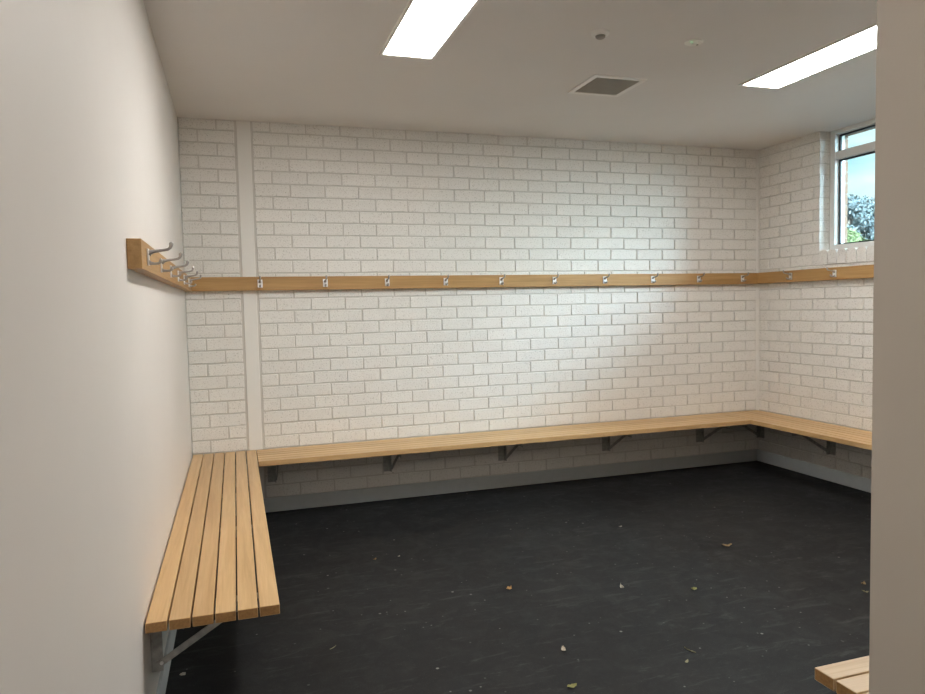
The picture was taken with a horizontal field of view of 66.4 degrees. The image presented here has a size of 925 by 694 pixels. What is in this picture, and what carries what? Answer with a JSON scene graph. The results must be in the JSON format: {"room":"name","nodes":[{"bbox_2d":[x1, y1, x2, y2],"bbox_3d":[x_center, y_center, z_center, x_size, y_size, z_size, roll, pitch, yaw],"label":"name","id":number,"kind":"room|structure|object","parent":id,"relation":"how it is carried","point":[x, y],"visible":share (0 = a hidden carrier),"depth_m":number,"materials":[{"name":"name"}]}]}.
{"room":"changing room","nodes":[
{"label":"changing room","id":0,"kind":"room"},
{"bbox_2d":[0,0,191,693],"bbox_3d":[-0.916,-0.013,1.659,0.120,2.863,6.300,-2,3,-18],"label":"wall","id":1,"kind":"structure","parent":0,"point":[96,441],"depth_m":1.50,"materials":[{"name":"paint"}]},
{"bbox_2d":[126,238,201,291],"bbox_3d":[-1.368,-0.352,3.420,0.122,0.096,2.637,-2,3,-18],"label":"hook rail","id":2,"kind":"object","parent":1,"relation":"attached to","point":[143,259],"visible":1,"depth_m":2.51,"materials":[{"name":"brown wood"}]},
{"bbox_2d":[156,629,176,693],"bbox_3d":[-0.828,1.263,1.757,0.010,0.100,6.290,-2,3,-18],"label":"baseboard","id":3,"kind":"structure","parent":1,"relation":"attached to","point":[163,678],"depth_m":2.68,"materials":[{"name":"grey plastic"}]},
{"bbox_2d":[145,450,279,671],"bbox_3d":[-1.197,0.894,3.511,0.408,0.233,2.686,-2,3,-18],"label":"slatted bench","id":4,"kind":"object","parent":1,"relation":"attached to","point":[173,603],"visible":1,"depth_m":2.73,"materials":[{"name":"brown wood"}]},
{"bbox_2d":[177,117,755,500],"bbox_3d":[0.416,-0.262,5.475,5.005,2.863,0.160,-2,3,-18],"label":"wall","id":5,"kind":"structure","parent":0,"point":[345,365],"depth_m":5.25,"materials":[{"name":"white brick"}]},
{"bbox_2d":[236,120,263,497],"bbox_3d":[-1.438,-0.183,4.800,0.088,2.663,0.009,-2,3,-18],"label":"pipe boxing","id":6,"kind":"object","parent":5,"relation":"attached to","point":[242,127],"depth_m":4.78,"materials":[{"name":"white paint"}]},
{"bbox_2d":[191,272,756,291],"bbox_3d":[0.369,-0.498,5.298,4.499,0.096,0.121,-2,3,-18],"label":"hook rail","id":7,"kind":"object","parent":5,"relation":"attached to","point":[326,282],"visible":1,"depth_m":5.18,"materials":[{"name":"brown wood"}]},
{"bbox_2d":[207,449,756,515],"bbox_3d":[0.385,1.024,5.440,4.561,0.100,0.008,-2,3,-18],"label":"baseboard","id":8,"kind":"structure","parent":5,"relation":"attached to","point":[284,503],"depth_m":5.39,"materials":[{"name":"grey plastic"}]},
{"bbox_2d":[257,413,750,481],"bbox_3d":[0.440,0.759,5.234,3.758,0.233,0.407,-2,3,-18],"label":"slatted bench","id":9,"kind":"object","parent":5,"relation":"attached to","point":[270,458],"visible":1,"depth_m":5.11,"materials":[{"name":"brown wood"}]},
{"bbox_2d":[755,150,759,448],"bbox_3d":[2.534,-0.342,6.066,0.020,2.663,0.020,-2,3,-18],"label":"trim","id":10,"kind":"structure","parent":5,"relation":"attached to","point":[757,151],"depth_m":6.05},
{"bbox_2d":[143,0,876,149],"bbox_3d":[1.345,-1.486,2.346,4.955,0.100,6.560,-2,3,-18],"label":"ceiling","id":11,"kind":"structure","parent":0,"point":[510,68],"depth_m":3.78,"materials":[{"name":"paint"}]},
{"bbox_2d":[379,0,480,59],"bbox_3d":[-0.093,-1.438,2.986,0.284,0.007,1.241,-2,3,-18],"label":"recessed light","id":12,"kind":"object","parent":11,"relation":"in","point":[423,28],"visible":1,"depth_m":3.20,"materials":[{"name":"white plastic"}]},
{"bbox_2d":[591,29,608,39],"bbox_3d":[0.647,-1.460,3.313,0.084,0.032,0.084,-2,3,-18],"label":"smoke detector","id":13,"kind":"object","parent":11,"relation":"attached to","point":[599,34],"visible":1,"depth_m":3.29,"materials":[{"name":"white plastic"}]},
{"bbox_2d":[567,74,647,96],"bbox_3d":[0.843,-1.525,4.134,0.340,0.006,0.340,-2,3,-18],"label":"ceiling vent","id":14,"kind":"object","parent":11,"relation":"in","point":[598,85],"visible":1,"depth_m":4.12,"materials":[{"name":"white plastic"}]},
{"bbox_2d":[576,78,638,94],"bbox_3d":[0.843,-1.525,4.134,0.276,0.004,0.276,-2,3,-18],"label":"grille","id":15,"kind":"object","parent":14,"relation":"attached to","point":[594,86],"depth_m":4.13,"materials":[{"name":"grey metal"}]},
{"bbox_2d":[685,39,703,45],"bbox_3d":[1.136,-1.489,3.465,0.088,0.012,0.088,-2,3,-18],"label":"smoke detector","id":16,"kind":"object","parent":11,"relation":"in","point":[693,42],"visible":1,"depth_m":3.45,"materials":[{"name":"white plastic"}]},
{"bbox_2d":[739,23,876,88],"bbox_3d":[1.954,-1.519,3.623,0.286,0.007,1.241,-2,3,-18],"label":"recessed light","id":17,"kind":"object","parent":11,"relation":"in","point":[861,42],"visible":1,"depth_m":3.76,"materials":[{"name":"white plastic"}]},
{"bbox_2d":[165,461,870,693],"bbox_3d":[1.405,1.281,2.505,4.955,0.120,6.560,-2,3,-18],"label":"floor","id":18,"kind":"structure","parent":0,"point":[772,606],"depth_m":3.41,"materials":[{"name":"black rubber"}]},
{"bbox_2d":[567,683,576,687],"bbox_3d":[0.399,1.234,2.575,0.031,0.009,0.029,0,3,19],"label":"dry leaf","id":19,"kind":"object","parent":18,"relation":"on","point":[574,684],"visible":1,"depth_m":2.58,"materials":[{"name":"yellow plant"}]},
{"bbox_2d":[759,131,873,478],"bbox_3d":[3.294,-0.248,4.131,0.250,2.863,4.162,-2,3,-18],"label":"wall","id":20,"kind":"structure","parent":0,"point":[816,337],"depth_m":5.54,"materials":[{"name":"white brick"}]},
{"bbox_2d":[719,410,871,454],"bbox_3d":[2.908,0.754,4.379,0.406,0.233,3.550,-2,3,-18],"label":"slatted bench","id":21,"kind":"object","parent":20,"relation":"attached to","point":[833,434],"visible":0.8,"depth_m":5.30,"materials":[{"name":"brown wood"}]},
{"bbox_2d":[757,449,870,492],"bbox_3d":[3.171,1.032,4.247,0.008,0.100,3.987,-2,3,-18],"label":"baseboard","id":22,"kind":"structure","parent":20,"relation":"attached to","point":[836,476],"depth_m":5.51,"materials":[{"name":"grey plastic"}]},
{"bbox_2d":[757,264,873,283],"bbox_3d":[3.071,-0.492,4.184,0.121,0.096,3.898,-2,3,-18],"label":"hook rail","id":23,"kind":"object","parent":20,"relation":"attached to","point":[861,271],"visible":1,"depth_m":5.37,"materials":[{"name":"brown wood"}]},
{"bbox_2d":[819,245,873,264],"bbox_3d":[3.042,-0.642,4.606,0.100,0.111,1.733,-2,3,-18],"label":"trim","id":24,"kind":"structure","parent":20,"relation":"attached to","point":[860,254],"depth_m":5.17,"materials":[{"name":"white brick"}]},
{"bbox_2d":[830,118,875,249],"bbox_3d":[3.124,-1.150,4.607,0.093,0.904,1.729,-2,3,-18],"label":"window","id":25,"kind":"structure","parent":20,"relation":"in","point":[838,154],"depth_m":5.37,"materials":[{"name":"white metal"}]},
{"bbox_2d":[844,127,874,242],"bbox_3d":[3.391,-0.865,4.375,0.110,1.663,4.500,-2,3,-18],"label":"wall","id":26,"kind":"structure","parent":0,"point":[846,136],"depth_m":5.58,"materials":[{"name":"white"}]},
{"bbox_2d":[869,0,924,693],"bbox_3d":[2.279,-0.087,1.732,3.159,2.863,0.115,-2,3,-18],"label":"wall","id":27,"kind":"structure","parent":0,"point":[897,556],"depth_m":1.26,"materials":[{"name":"paint"}]},
{"bbox_2d":[815,656,868,693],"bbox_3d":[2.152,0.907,2.017,2.474,0.233,0.408,-2,3,-18],"label":"slatted bench","id":28,"kind":"object","parent":27,"relation":"attached to","point":[851,676],"visible":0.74,"depth_m":1.79,"materials":[{"name":"brown wood"}]},
{"label":"outside","id":29,"kind":"structure","parent":0,"visible":0},
{"bbox_3d":[26.234,-1.104,24.207,55.000,1.962,70.000,-2,3,-18],"label":"ground","id":30,"kind":"structure","parent":29,"visible":0},
{"bbox_2d":[847,227,860,242],"bbox_3d":[13.375,-2.109,24.670,1.891,4.528,1.478,-2,3,-18],"label":"bush","id":31,"kind":"object","parent":30,"relation":"on","point":[851,234],"visible":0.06,"depth_m":24.20,"materials":[{"name":"green plant"}]},
{"bbox_2d":[847,193,873,239],"bbox_3d":[15.824,-3.295,29.237,2.418,5.952,2.443,1,4,36],"label":"tree","id":32,"kind":"object","parent":30,"relation":"on","point":[862,220],"visible":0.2,"depth_m":28.47,"materials":[{"name":"green plant"}]},
{"bbox_2d":[848,237,873,241],"bbox_3d":[11.589,-1.363,20.066,1.740,3.884,1.345,1,4,30],"label":"bush","id":33,"kind":"object","parent":30,"relation":"on","point":[858,238],"visible":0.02,"depth_m":19.84,"materials":[{"name":"green plant"}]},
{"bbox_2d":[860,195,874,210],"bbox_3d":[23.428,-5.475,42.434,5.113,7.552,4.144,-2,3,-18],"label":"tree","id":34,"kind":"object","parent":30,"relation":"on","point":[868,205],"visible":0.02,"depth_m":40.48,"materials":[{"name":"green plant"}]}
]}

